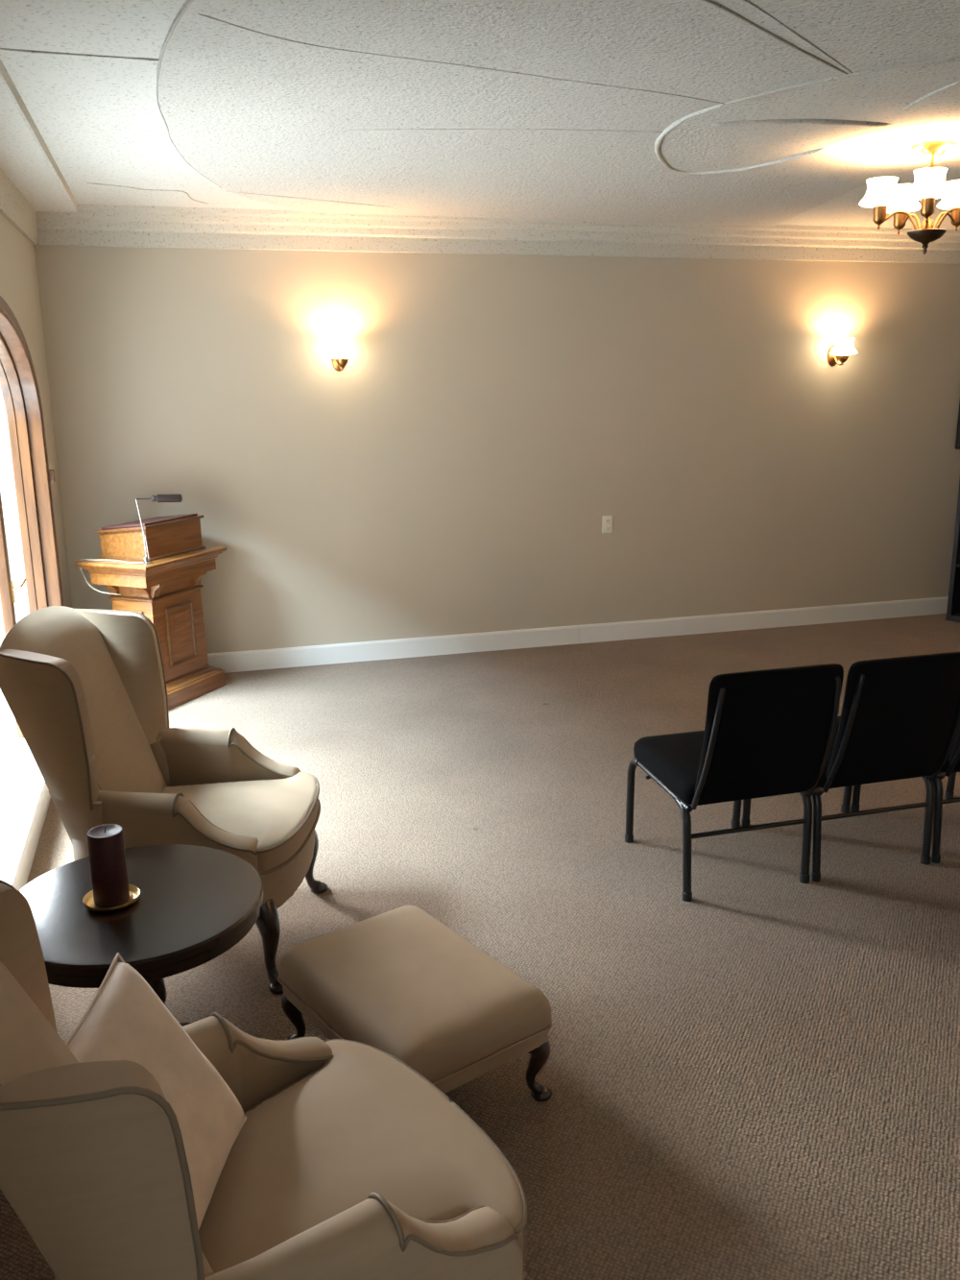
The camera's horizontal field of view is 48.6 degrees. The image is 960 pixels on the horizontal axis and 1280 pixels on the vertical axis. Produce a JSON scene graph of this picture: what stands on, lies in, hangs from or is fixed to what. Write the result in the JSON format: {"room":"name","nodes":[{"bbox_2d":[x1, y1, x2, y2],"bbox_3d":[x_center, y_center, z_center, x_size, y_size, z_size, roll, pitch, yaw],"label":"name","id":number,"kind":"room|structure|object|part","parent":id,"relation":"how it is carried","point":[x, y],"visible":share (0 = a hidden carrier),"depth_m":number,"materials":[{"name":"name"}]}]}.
{"room":"funeral home chapel","nodes":[
{"label":"funeral home chapel","id":0,"kind":"room"},
{"bbox_2d":[0,212,72,620],"bbox_3d":[-0.954,0.290,0.688,0.200,2.890,11.500,-5,15,-15],"label":"wall","id":1,"kind":"structure","parent":0,"point":[18,276],"depth_m":5.47,"materials":[{"name":"paint"}]},
{"bbox_2d":[0,167,37,244],"bbox_3d":[-0.853,-0.915,0.421,0.040,0.161,11.500,-5,15,-15],"label":"trim","id":2,"kind":"structure","parent":1,"relation":"attached to","point":[13,205],"depth_m":5.02,"materials":[{"name":"paint"}]},
{"bbox_2d":[0,295,64,888],"bbox_3d":[-1.971,-0.376,4.313,0.245,2.010,2.634,-5,15,-15],"label":"window","id":3,"kind":"structure","parent":1,"relation":"in","point":[22,784],"depth_m":5.17,"materials":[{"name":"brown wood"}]},
{"bbox_3d":[-2.010,-0.354,4.300,0.040,1.914,2.488,-5,15,-15],"label":"sash","id":4,"kind":"part","parent":3,"relation":"part of","materials":[{"name":"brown wood"}]},
{"bbox_3d":[-1.965,0.579,4.543,0.230,0.046,2.580,-5,15,-15],"label":"sill","id":5,"kind":"part","parent":3,"relation":"part of","materials":[{"name":"white paint"}]},
{"bbox_2d":[15,786,50,891],"bbox_3d":[-0.837,1.526,1.027,0.016,0.126,11.500,-5,15,-15],"label":"baseboard","id":6,"kind":"structure","parent":1,"relation":"attached to","point":[30,855],"depth_m":4.12,"materials":[{"name":"white paint"}]},
{"bbox_2d":[0,58,77,212],"bbox_3d":[-0.732,-1.004,0.370,0.258,0.040,11.380,-5,15,-15],"label":"trim","id":7,"kind":"structure","parent":1,"relation":"attached to","point":[25,157],"depth_m":4.32,"materials":[{"name":"paint"}]},
{"bbox_2d":[0,613,959,1279],"bbox_3d":[2.717,1.354,2.021,7.400,0.100,11.500,-5,15,-15],"label":"floor","id":8,"kind":"structure","parent":0,"point":[755,1076],"depth_m":3.43,"materials":[{"name":"carpet"}]},
{"bbox_2d":[18,844,263,1026],"bbox_3d":[-0.825,0.894,2.609,0.606,0.575,0.606,-5,15,-15],"label":"side table","id":9,"kind":"object","parent":8,"relation":"on","point":[194,904],"visible":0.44,"depth_m":2.46,"materials":[{"name":"paint"}]},
{"bbox_2d":[82,883,140,913],"bbox_3d":[-0.872,0.613,2.517,0.129,0.016,0.129,-5,15,-15],"label":"plate","id":10,"kind":"object","parent":9,"relation":"on","point":[134,892],"visible":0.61,"depth_m":2.50,"materials":[{"name":"gold metal"}]},
{"bbox_2d":[86,823,129,908],"bbox_3d":[-0.873,0.526,2.495,0.081,0.186,0.081,-5,15,-15],"label":"pillar candle","id":11,"kind":"object","parent":10,"relation":"on","point":[106,843],"visible":1,"depth_m":2.47,"materials":[{"name":"red wax"}]},
{"bbox_3d":[-0.718,1.046,2.753,0.246,0.209,0.046,-14,19,-43],"label":"leg","id":12,"kind":"part","parent":9,"relation":"part of","materials":[{"name":"black wood"}]},
{"bbox_2d":[74,513,226,710],"bbox_3d":[-1.830,-0.180,6.045,0.475,1.029,0.710,5,15,22],"label":"pulpit","id":13,"kind":"object","parent":8,"relation":"on","point":[166,591],"visible":0.84,"depth_m":5.91,"materials":[{"name":"brown wood"}]},
{"bbox_2d":[78,558,143,595],"bbox_3d":[-1.981,-0.337,5.774,0.432,0.206,0.080,5,15,21],"label":"lamp cord","id":14,"kind":"object","parent":13,"relation":"on","point":[80,559],"visible":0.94,"depth_m":5.78,"materials":[{"name":"beige plastic"}]},
{"bbox_3d":[-1.847,-0.651,5.965,0.347,0.054,0.507,5,15,22],"label":"desk lid","id":15,"kind":"part","parent":13,"relation":"part of","materials":[{"name":"brown wood"}]},
{"bbox_2d":[74,545,226,577],"bbox_3d":[-1.833,-0.451,5.978,0.475,0.066,0.710,5,15,22],"label":"shelf","id":16,"kind":"object","parent":13,"relation":"attached to","point":[178,561],"depth_m":5.78,"materials":[{"name":"brown wood"}]},
{"bbox_3d":[-1.845,-0.499,6.002,0.339,0.016,0.499,5,15,22],"label":"desk moulding","id":17,"kind":"part","parent":13,"relation":"part of","materials":[{"name":"brown wood"}]},
{"bbox_3d":[-1.831,-0.273,6.022,0.298,0.020,0.453,5,15,22],"label":"collar moulding","id":18,"kind":"part","parent":13,"relation":"part of","materials":[{"name":"brown wood"}]},
{"bbox_2d":[135,494,182,564],"bbox_3d":[-1.692,-0.590,5.639,0.241,0.366,0.060,-3,14,-8],"label":"reading lamp","id":19,"kind":"object","parent":13,"relation":"on","point":[159,497],"visible":1,"depth_m":5.59,"materials":[{"name":"silver metal"}]},
{"bbox_3d":[-1.652,-0.748,5.606,0.158,0.045,0.043,-3,14,-10],"label":"lamp shade","id":20,"kind":"part","parent":19,"relation":"part of","materials":[{"name":"brown metal"}]},
{"bbox_3d":[-1.692,-0.037,6.022,0.017,0.330,0.235,5,15,22],"label":"panel moulding","id":21,"kind":"part","parent":13,"relation":"part of","materials":[{"name":"brown wood"}]},
{"bbox_3d":[-1.693,-0.038,6.022,0.008,0.290,0.195,5,15,22],"label":"panel","id":22,"kind":"part","parent":13,"relation":"part of","materials":[{"name":"brown wood"}]},
{"bbox_3d":[-1.825,0.203,6.141,0.394,0.051,0.574,5,15,22],"label":"moulding","id":23,"kind":"part","parent":13,"relation":"part of","materials":[{"name":"brown wood"}]},
{"bbox_2d":[0,605,328,993],"bbox_3d":[-0.968,0.447,3.381,0.874,1.100,0.696,0,14,2],"label":"chair","id":24,"kind":"object","parent":8,"relation":"on","point":[85,690],"visible":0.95,"depth_m":3.26,"materials":[{"name":"beige fabric"}]},
{"bbox_3d":[-1.155,0.620,3.185,0.218,0.355,0.122,9,17,33],"label":"panel","id":25,"kind":"part","parent":24,"relation":"part of","materials":[{"name":"beige fabric"}]},
{"bbox_3d":[-1.221,0.249,3.342,0.360,0.691,0.553,0,14,2],"label":"backrest","id":26,"kind":"part","parent":24,"relation":"part of","materials":[{"name":"beige fabric"}]},
{"bbox_3d":[-1.135,0.504,3.649,0.218,0.355,0.122,-8,16,-28],"label":"panel","id":27,"kind":"part","parent":24,"relation":"part of","materials":[{"name":"beige fabric"}]},
{"bbox_3d":[-0.938,0.621,3.129,0.585,0.377,0.104,1,14,6],"label":"armrest","id":28,"kind":"part","parent":24,"relation":"part of","materials":[{"name":"beige fabric"}]},
{"bbox_3d":[-0.914,0.482,3.681,0.585,0.377,0.104,-1,14,-1],"label":"armrest","id":29,"kind":"part","parent":24,"relation":"part of","materials":[{"name":"beige fabric"}]},
{"bbox_2d":[161,772,318,870],"bbox_3d":[-0.803,0.562,3.402,0.533,0.097,0.624,0,14,2],"label":"seat cushion","id":30,"kind":"object","parent":24,"relation":"on","point":[273,815],"depth_m":3.37,"materials":[{"name":"beige fabric"}]},
{"bbox_3d":[-0.625,0.905,3.177,0.125,0.284,0.080,7,16,29],"label":"leg","id":31,"kind":"part","parent":24,"relation":"part of","materials":[{"name":"black wood"}]},
{"bbox_3d":[-0.875,0.671,3.433,0.647,0.150,0.672,0,14,2],"label":"seat rail","id":32,"kind":"part","parent":24,"relation":"part of","materials":[{"name":"beige fabric"}]},
{"bbox_3d":[-0.601,0.762,3.748,0.125,0.284,0.080,-7,15,-25],"label":"leg","id":33,"kind":"part","parent":24,"relation":"part of","materials":[{"name":"black wood"}]},
{"bbox_2d":[0,879,527,1279],"bbox_3d":[-0.395,0.873,1.743,0.862,1.055,0.696,-11,17,-36],"label":"chair","id":34,"kind":"object","parent":8,"relation":"on","point":[346,1162],"visible":0.97,"depth_m":1.64,"materials":[{"name":"beige fabric"}]},
{"bbox_3d":[-0.596,0.713,1.548,0.347,0.645,0.538,-11,17,-36],"label":"backrest","id":35,"kind":"part","parent":34,"relation":"part of","materials":[{"name":"beige fabric"}]},
{"bbox_2d":[65,952,246,1230],"bbox_3d":[-0.544,0.768,1.713,0.244,0.339,0.410,1,14,5],"label":"throw pillow","id":36,"kind":"object","parent":34,"relation":"on","point":[126,1019],"visible":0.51,"depth_m":1.75,"materials":[{"name":"beige fabric"}]},
{"bbox_3d":[-0.537,0.896,2.006,0.585,0.377,0.104,-12,18,-39],"label":"armrest","id":37,"kind":"part","parent":34,"relation":"part of","materials":[{"name":"beige fabric"}]},
{"bbox_3d":[-0.396,1.039,1.473,0.218,0.355,0.122,-2,14,-5],"label":"panel","id":38,"kind":"part","parent":34,"relation":"part of","materials":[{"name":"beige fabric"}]},
{"bbox_2d":[198,1039,523,1272],"bbox_3d":[-0.267,0.941,1.858,0.533,0.097,0.624,-11,17,-36],"label":"seat cushion","id":39,"kind":"object","parent":34,"relation":"on","point":[333,1124],"depth_m":1.84,"materials":[{"name":"beige fabric"}]},
{"bbox_3d":[-0.193,1.003,1.563,0.585,0.377,0.104,-10,17,-32],"label":"armrest","id":40,"kind":"part","parent":34,"relation":"part of","materials":[{"name":"beige fabric"}]},
{"bbox_2d":[278,905,553,1101],"bbox_3d":[-0.181,0.985,2.774,0.457,0.315,0.639,-11,17,-36],"label":"ottoman","id":41,"kind":"object","parent":8,"relation":"on","point":[400,982],"visible":0.77,"depth_m":2.63,"materials":[{"name":"beige fabric"}]},
{"bbox_3d":[-0.502,1.020,2.890,0.083,0.198,0.070,-2,14,-4],"label":"leg","id":42,"kind":"part","parent":41,"relation":"part of","materials":[{"name":"black wood"}]},
{"bbox_3d":[0.141,1.064,2.686,0.083,0.198,0.070,-2,14,-4],"label":"leg","id":43,"kind":"part","parent":41,"relation":"part of","materials":[{"name":"black wood"}]},
{"bbox_2d":[625,663,844,901],"bbox_3d":[0.893,0.434,3.835,0.519,0.846,0.667,-5,15,-15],"label":"chair","id":44,"kind":"object","parent":8,"relation":"on","point":[767,733],"visible":1,"depth_m":3.55,"materials":[{"name":"black fabric"}]},
{"bbox_3d":[0.591,0.617,4.093,0.034,0.369,0.102,-5,15,-15],"label":"leg","id":45,"kind":"part","parent":44,"relation":"part of","materials":[{"name":"black metal"}]},
{"bbox_3d":[0.655,0.517,3.833,0.024,0.045,0.449,-5,15,-15],"label":"seat frame","id":46,"kind":"part","parent":44,"relation":"part of","materials":[{"name":"black metal"}]},
{"bbox_3d":[0.708,0.725,3.695,0.034,0.349,0.102,-5,15,-15],"label":"leg","id":47,"kind":"part","parent":44,"relation":"part of","materials":[{"name":"black metal"}]},
{"bbox_3d":[0.746,0.364,3.499,0.030,0.470,0.154,-6,15,-20],"label":"frame","id":48,"kind":"part","parent":44,"relation":"part of","materials":[{"name":"black metal"}]},
{"bbox_3d":[0.875,0.450,3.897,0.490,0.101,0.485,-5,15,-15],"label":"seat","id":49,"kind":"part","parent":44,"relation":"part of","materials":[{"name":"black fabric"}]},
{"bbox_3d":[1.042,0.581,4.215,0.034,0.369,0.102,-5,15,-15],"label":"leg","id":50,"kind":"part","parent":44,"relation":"part of","materials":[{"name":"black metal"}]},
{"bbox_3d":[0.955,0.309,3.562,0.494,0.471,0.166,-5,15,-15],"label":"backrest","id":51,"kind":"part","parent":44,"relation":"part of","materials":[{"name":"black fabric"}]},
{"bbox_3d":[1.159,0.689,3.818,0.034,0.349,0.102,-5,15,-15],"label":"leg","id":52,"kind":"part","parent":44,"relation":"part of","materials":[{"name":"black metal"}]},
{"bbox_3d":[1.172,0.330,3.615,0.030,0.470,0.154,-3,14,-10],"label":"frame","id":53,"kind":"part","parent":44,"relation":"part of","materials":[{"name":"black metal"}]},
{"bbox_2d":[741,652,959,881],"bbox_3d":[1.385,0.396,3.969,0.519,0.846,0.667,-5,15,-15],"label":"chair","id":54,"kind":"object","parent":8,"relation":"on","point":[900,717],"visible":0.79,"depth_m":3.66,"materials":[{"name":"black fabric"}]},
{"bbox_3d":[1.083,0.578,4.226,0.034,0.369,0.102,-5,15,-15],"label":"leg","id":55,"kind":"part","parent":54,"relation":"part of","materials":[{"name":"black metal"}]},
{"bbox_3d":[1.200,0.686,3.829,0.034,0.349,0.102,-5,15,-15],"label":"leg","id":56,"kind":"part","parent":54,"relation":"part of","materials":[{"name":"black metal"}]},
{"bbox_3d":[1.237,0.325,3.633,0.030,0.470,0.154,-6,15,-20],"label":"frame","id":57,"kind":"part","parent":54,"relation":"part of","materials":[{"name":"black metal"}]},
{"bbox_3d":[1.533,0.542,4.349,0.034,0.369,0.102,-5,15,-15],"label":"leg","id":58,"kind":"part","parent":54,"relation":"part of","materials":[{"name":"black metal"}]},
{"bbox_3d":[1.366,0.411,4.031,0.490,0.101,0.485,-5,15,-15],"label":"seat","id":59,"kind":"part","parent":54,"relation":"part of","materials":[{"name":"black fabric"}]},
{"bbox_3d":[1.446,0.270,3.696,0.494,0.471,0.166,-5,15,-15],"label":"backrest","id":60,"kind":"part","parent":54,"relation":"part of","materials":[{"name":"black fabric"}]},
{"bbox_3d":[1.650,0.650,3.952,0.034,0.349,0.102,-5,15,-15],"label":"leg","id":61,"kind":"part","parent":54,"relation":"part of","materials":[{"name":"black metal"}]},
{"bbox_3d":[1.664,0.291,3.749,0.030,0.470,0.154,-3,14,-10],"label":"frame","id":62,"kind":"part","parent":54,"relation":"part of","materials":[{"name":"black metal"}]},
{"bbox_2d":[850,728,959,863],"bbox_3d":[1.874,0.357,4.102,0.519,0.846,0.667,-5,15,-15],"label":"chair","id":63,"kind":"object","parent":8,"relation":"on","point":[952,765],"visible":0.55,"depth_m":3.93,"materials":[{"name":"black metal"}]},
{"bbox_3d":[1.573,0.539,4.360,0.034,0.369,0.102,-5,15,-15],"label":"leg","id":64,"kind":"part","parent":63,"relation":"part of","materials":[{"name":"black metal"}]},
{"bbox_3d":[1.689,0.647,3.962,0.034,0.349,0.102,-5,15,-15],"label":"leg","id":65,"kind":"part","parent":63,"relation":"part of","materials":[{"name":"black metal"}]},
{"bbox_3d":[1.856,0.372,4.164,0.490,0.101,0.485,-5,15,-15],"label":"seat","id":66,"kind":"part","parent":63,"relation":"part of","materials":[{"name":"black fabric"}]},
{"bbox_3d":[2.023,0.503,4.482,0.034,0.369,0.102,-5,15,-15],"label":"leg","id":67,"kind":"part","parent":63,"relation":"part of","materials":[{"name":"black metal"}]},
{"bbox_3d":[1.727,0.286,3.766,0.030,0.470,0.154,-6,15,-20],"label":"frame","id":68,"kind":"part","parent":63,"relation":"part of","materials":[{"name":"black metal"}]},
{"bbox_3d":[1.936,0.231,3.830,0.494,0.471,0.166,-5,15,-15],"label":"backrest","id":69,"kind":"part","parent":63,"relation":"part of","materials":[{"name":"black fabric"}]},
{"bbox_2d":[945,480,959,622],"bbox_3d":[3.790,-0.649,7.357,0.190,1.180,0.950,-12,18,-39],"label":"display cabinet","id":70,"kind":"object","parent":8,"relation":"on","point":[953,600],"visible":1,"depth_m":7.71,"materials":[{"name":"black"}]},
{"bbox_2d":[0,0,959,229],"bbox_3d":[2.686,-1.353,1.346,7.400,0.100,11.500,-5,15,-15],"label":"ceiling","id":71,"kind":"structure","parent":0,"point":[100,120],"depth_m":3.66,"materials":[{"name":"paint"}]},
{"bbox_2d":[0,48,159,61],"bbox_3d":[-1.145,-1.685,3.056,0.445,0.012,0.015,-5,15,-16],"label":"trim","id":72,"kind":"structure","parent":71,"relation":"attached to","point":[6,49],"depth_m":3.05,"materials":[{"name":"paint"}]},
{"bbox_2d":[86,182,207,203],"bbox_3d":[-1.582,-2.245,5.324,0.193,0.010,0.787,8,16,31],"label":"trim","id":73,"kind":"structure","parent":71,"relation":"attached to","point":[86,182],"depth_m":5.25,"materials":[{"name":"paint"}]},
{"bbox_2d":[155,0,221,188],"bbox_3d":[-1.003,-1.831,3.694,0.218,0.012,3.013,-4,14,-13],"label":"trim","id":74,"kind":"structure","parent":71,"relation":"attached to","point":[189,2],"depth_m":3.01,"materials":[{"name":"paint"}]},
{"bbox_2d":[226,191,391,207],"bbox_3d":[-0.860,-2.287,5.515,0.962,0.008,0.012,-11,17,-35],"label":"trim","id":75,"kind":"structure","parent":71,"relation":"attached to","point":[227,191],"depth_m":5.50,"materials":[{"name":"paint"}]},
{"bbox_2d":[197,13,724,103],"bbox_3d":[0.038,-1.720,3.201,1.839,0.005,0.101,-9,16,-31],"label":"trim","id":76,"kind":"structure","parent":71,"relation":"attached to","point":[198,13],"depth_m":3.14,"materials":[{"name":"paint"}]},
{"bbox_2d":[337,128,662,132],"bbox_3d":[0.082,-1.918,3.994,1.234,0.006,0.037,-2,14,-4],"label":"trim","id":77,"kind":"structure","parent":71,"relation":"attached to","point":[395,129],"depth_m":3.98,"materials":[{"name":"paint"}]},
{"bbox_2d":[157,0,959,226],"bbox_3d":[0.667,-1.985,4.185,3.721,0.024,4.395,-5,15,-15],"label":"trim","id":78,"kind":"structure","parent":71,"relation":"attached to","point":[250,111],"depth_m":3.59,"materials":[{"name":"paint"}]},
{"bbox_2d":[654,103,824,174],"bbox_3d":[0.912,-2.004,4.301,0.705,0.026,1.176,10,17,36],"label":"trim","id":79,"kind":"structure","parent":71,"relation":"attached to","point":[675,124],"depth_m":4.50,"materials":[{"name":"paint"}]},
{"bbox_2d":[701,0,847,74],"bbox_3d":[0.814,-1.658,2.918,0.023,0.012,1.032,11,18,39],"label":"trim","id":80,"kind":"structure","parent":71,"relation":"attached to","point":[711,2],"depth_m":2.90,"materials":[{"name":"paint"}]},
{"bbox_2d":[741,0,852,72],"bbox_3d":[0.856,-1.653,2.895,0.029,0.009,0.994,10,18,37],"label":"trim","id":81,"kind":"structure","parent":71,"relation":"attached to","point":[745,1],"depth_m":2.89,"materials":[{"name":"paint"}]},
{"bbox_2d":[710,119,892,126],"bbox_3d":[1.200,-1.912,3.919,0.688,0.031,0.083,-1,14,-3],"label":"trim","id":82,"kind":"structure","parent":71,"relation":"attached to","point":[771,121],"depth_m":3.90,"materials":[{"name":"paint"}]},
{"bbox_2d":[724,57,959,103],"bbox_3d":[1.334,-1.746,3.246,1.277,0.015,0.145,8,17,32],"label":"trim","id":83,"kind":"structure","parent":71,"relation":"attached to","point":[955,59],"depth_m":3.30,"materials":[{"name":"paint"}]},
{"bbox_2d":[859,140,959,254],"bbox_3d":[1.859,-1.825,4.417,0.542,0.424,0.524,-5,15,-15],"label":"chandelier","id":84,"kind":"object","parent":71,"relation":"hanging from","point":[883,194],"visible":1,"depth_m":4.37,"materials":[{"name":"white glass"}]},
{"bbox_3d":[1.666,-1.855,4.410,0.171,0.106,0.166,-5,15,-15],"label":"lamp shade","id":85,"kind":"part","parent":84,"relation":"part of","materials":[{"name":"white glass"}]},
{"bbox_3d":[1.744,-1.744,4.431,0.165,0.087,0.011,1,14,5],"label":"arm","id":86,"kind":"part","parent":84,"relation":"part of","materials":[{"name":"gold metal"}]},
{"bbox_3d":[1.816,-1.899,4.578,0.171,0.106,0.166,-5,15,-15],"label":"lamp shade","id":87,"kind":"part","parent":84,"relation":"part of","materials":[{"name":"white glass"}]},
{"bbox_3d":[1.835,-1.770,4.532,0.011,0.087,0.165,-4,14,-13],"label":"arm","id":88,"kind":"part","parent":84,"relation":"part of","materials":[{"name":"gold metal"}]},
{"bbox_3d":[1.863,-1.661,4.441,0.154,0.094,0.154,-5,15,-15],"label":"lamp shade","id":89,"kind":"part","parent":84,"relation":"part of","materials":[{"name":"brown metal"}]},
{"bbox_3d":[1.785,-1.809,4.219,0.171,0.106,0.166,-5,15,-15],"label":"lamp shade","id":90,"kind":"part","parent":84,"relation":"part of","materials":[{"name":"white glass"}]},
{"bbox_3d":[1.861,-1.846,4.395,0.104,0.306,0.104,-5,15,-15],"label":"stem","id":91,"kind":"part","parent":84,"relation":"part of","materials":[{"name":"gold metal"}]},
{"bbox_3d":[1.962,-1.758,4.480,0.165,0.087,0.011,-9,16,-30],"label":"arm","id":92,"kind":"part","parent":84,"relation":"part of","materials":[{"name":"gold metal"}]},
{"bbox_3d":[1.951,-1.725,4.346,0.165,0.087,0.011,11,18,39],"label":"arm","id":93,"kind":"part","parent":84,"relation":"part of","materials":[{"name":"gold metal"}]},
{"bbox_3d":[2.027,-1.879,4.491,0.171,0.106,0.166,-5,15,-15],"label":"lamp shade","id":94,"kind":"part","parent":84,"relation":"part of","materials":[{"name":"white glass"}]},
{"bbox_2d":[900,81,959,110],"bbox_3d":[1.503,-1.830,3.577,0.022,0.013,0.375,-2,14,-6],"label":"trim","id":95,"kind":"structure","parent":71,"relation":"attached to","point":[956,83],"depth_m":3.55,"materials":[{"name":"paint"}]},
{"bbox_2d":[33,244,959,653],"bbox_3d":[1.107,-1.345,7.149,7.800,2.890,0.200,-5,15,-15],"label":"wall","id":96,"kind":"structure","parent":0,"point":[461,471],"depth_m":6.79,"materials":[{"name":"paint"}]},
{"bbox_2d":[327,338,356,371],"bbox_3d":[-0.820,-1.683,6.287,0.175,0.180,0.205,-5,15,-15],"label":"wall sconce","id":97,"kind":"object","parent":96,"relation":"attached to","point":[341,350],"visible":1,"depth_m":6.22,"materials":[{"name":"gold metal"}]},
{"bbox_3d":[-0.816,-1.714,6.262,0.175,0.108,0.170,-5,15,-15],"label":"lamp shade","id":98,"kind":"part","parent":97,"relation":"part of","materials":[{"name":"white glass"}]},
{"bbox_2d":[35,203,959,263],"bbox_3d":[1.146,-2.516,6.663,7.400,0.203,0.190,-5,15,-15],"label":"trim","id":99,"kind":"structure","parent":96,"relation":"attached to","point":[91,225],"depth_m":6.36,"materials":[{"name":"paint"}]},
{"bbox_2d":[207,596,948,673],"bbox_3d":[1.150,-0.076,7.358,7.400,0.126,0.016,-5,15,-15],"label":"baseboard","id":100,"kind":"structure","parent":96,"relation":"attached to","point":[375,650],"depth_m":7.19,"materials":[{"name":"white paint"}]},
{"bbox_2d":[602,515,612,532],"bbox_3d":[0.853,-0.773,7.102,0.074,0.116,0.012,-5,15,-15],"label":"wall outlet","id":101,"kind":"object","parent":96,"relation":"attached to","point":[607,521],"visible":1,"depth_m":7.10,"materials":[{"name":"beige plastic"}]},
{"bbox_2d":[827,338,857,365],"bbox_3d":[2.445,-1.942,7.176,0.175,0.180,0.205,-5,15,-15],"label":"wall sconce","id":102,"kind":"object","parent":96,"relation":"attached to","point":[843,348],"visible":1,"depth_m":7.12,"materials":[{"name":"gold metal"}]},
{"bbox_3d":[2.449,-1.973,7.151,0.175,0.108,0.170,-5,15,-15],"label":"lamp shade","id":103,"kind":"part","parent":102,"relation":"part of","materials":[{"name":"white glass"}]},
{"bbox_2d":[955,400,959,449],"bbox_3d":[3.868,-1.667,7.735,0.900,0.520,0.062,-5,15,-15],"label":"wall panel","id":104,"kind":"object","parent":96,"relation":"attached to","point":[957,442],"visible":1,"depth_m":7.64,"materials":[{"name":"black"}]},
{"label":"outside","id":105,"kind":"structure","parent":0,"visible":0},
{"bbox_2d":[0,535,19,752],"bbox_3d":[-7.874,2.393,-0.010,13.800,0.100,30.000,-5,15,-15],"label":"ground","id":106,"kind":"structure","parent":105,"point":[7,718],"depth_m":7.38,"materials":[{"name":"white"}]}
]}

